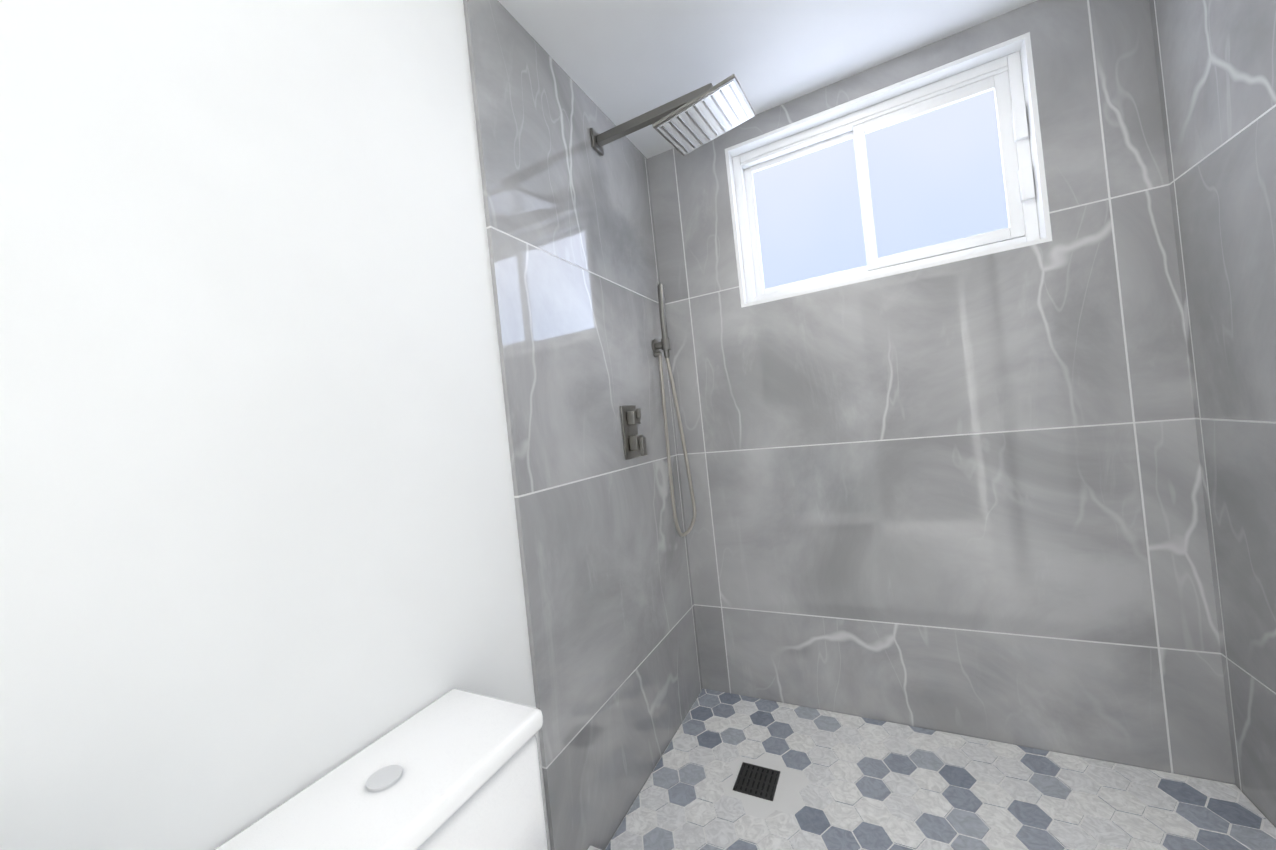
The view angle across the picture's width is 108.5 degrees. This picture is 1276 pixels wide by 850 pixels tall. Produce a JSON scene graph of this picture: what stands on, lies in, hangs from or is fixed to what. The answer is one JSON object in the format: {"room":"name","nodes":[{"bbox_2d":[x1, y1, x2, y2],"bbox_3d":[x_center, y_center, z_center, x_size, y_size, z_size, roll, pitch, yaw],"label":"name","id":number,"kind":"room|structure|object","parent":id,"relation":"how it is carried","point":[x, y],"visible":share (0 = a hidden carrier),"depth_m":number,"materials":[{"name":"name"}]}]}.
{"room":"bathroom","nodes":[
{"label":"bathroom","id":0,"kind":"room"},
{"bbox_2d":[0,0,550,849],"bbox_3d":[-0.857,-0.018,0.069,0.120,2.440,4.332,-6,0,28],"label":"wall","id":1,"kind":"structure","parent":0,"point":[260,558],"depth_m":0.59,"materials":[{"name":"paint"}]},
{"bbox_2d":[463,0,702,849],"bbox_3d":[-0.081,-0.093,1.419,0.012,2.440,0.917,-6,0,28],"label":"wall tiles","id":2,"kind":"structure","parent":1,"relation":"attached to","point":[610,610],"depth_m":1.24,"materials":[{"name":"grey tile"}]},
{"bbox_2d":[620,406,646,459],"bbox_3d":[-0.005,0.020,1.472,0.050,0.170,0.096,-6,0,28],"label":"shower valve","id":3,"kind":"object","parent":2,"relation":"attached to","point":[635,446],"visible":1,"depth_m":1.46,"materials":[{"name":"grey metal"}]},
{"bbox_2d":[590,74,754,155],"bbox_3d":[0.080,-0.883,1.354,0.479,0.141,0.239,-6,0,28],"label":"shower head","id":4,"kind":"object","parent":2,"relation":"attached to","point":[685,124],"visible":1,"depth_m":1.30},
{"bbox_2d":[651,284,696,536],"bbox_3d":[0.124,-0.053,1.688,0.091,0.934,0.067,-6,0,28],"label":"shower","id":5,"kind":"object","parent":2,"relation":"attached to","point":[664,344],"visible":1,"depth_m":1.69,"materials":[{"name":"grey metal"}]},
{"bbox_2d":[587,846,600,849],"bbox_3d":[0.477,1.012,0.709,1.419,0.120,0.168,-6,0,28],"label":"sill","id":6,"kind":"structure","parent":1,"relation":"attached to","point":[592,848],"depth_m":1.10,"materials":[{"name":"white"}]},
{"bbox_2d":[647,0,1234,784],"bbox_3d":[0.796,-0.184,1.561,1.685,2.440,0.150,-6,0,28],"label":"wall","id":7,"kind":"structure","parent":0,"point":[963,498],"depth_m":1.37,"materials":[{"name":"grey tile"}]},
{"bbox_2d":[725,32,1051,307],"bbox_3d":[0.769,-0.765,1.546,0.877,0.586,0.148,-6,0,28],"label":"window","id":8,"kind":"structure","parent":7,"relation":"in","point":[941,165],"depth_m":1.49,"materials":[{"name":"white plastic"}]},
{"bbox_3d":[-0.035,1.172,-0.298,1.685,0.100,4.332,-6,0,28],"label":"floor","id":9,"kind":"structure","parent":0,"visible":0},
{"bbox_2d":[215,688,547,849],"bbox_3d":[-0.097,0.785,0.500,0.664,0.688,0.400,-6,0,28],"label":"toilet","id":10,"kind":"object","parent":9,"relation":"on","point":[455,769],"visible":1,"depth_m":0.62,"materials":[{"name":"ceramic"}]},
{"bbox_2d":[605,688,1275,849],"bbox_3d":[0.700,1.020,1.133,1.419,0.061,0.801,-6,0,28],"label":"shower floor","id":11,"kind":"structure","parent":9,"relation":"on","point":[730,771],"depth_m":1.22,"materials":[{"name":"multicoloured tile"}]},
{"bbox_3d":[0.523,-0.165,-0.655,0.120,2.440,4.332,-6,0,28],"label":"wall","id":12,"kind":"structure","parent":0,"visible":0},
{"bbox_2d":[1149,0,1275,827],"bbox_3d":[1.182,-0.228,0.756,0.012,2.440,0.917,-6,0,28],"label":"wall tiles","id":13,"kind":"structure","parent":12,"relation":"attached to","point":[1216,66],"depth_m":1.03,"materials":[{"name":"grey tile"}]},
{"bbox_3d":[-0.299,-1.355,-0.287,1.685,0.100,4.332,-6,0,28],"label":"ceiling","id":14,"kind":"structure","parent":0,"visible":0},
{"bbox_2d":[498,0,1036,158],"bbox_3d":[0.461,-1.242,1.137,1.421,0.270,0.818,-6,0,28],"label":"soffit ceiling","id":15,"kind":"structure","parent":14,"relation":"attached to","point":[618,62],"depth_m":1.30,"materials":[{"name":"paint"}]}
]}

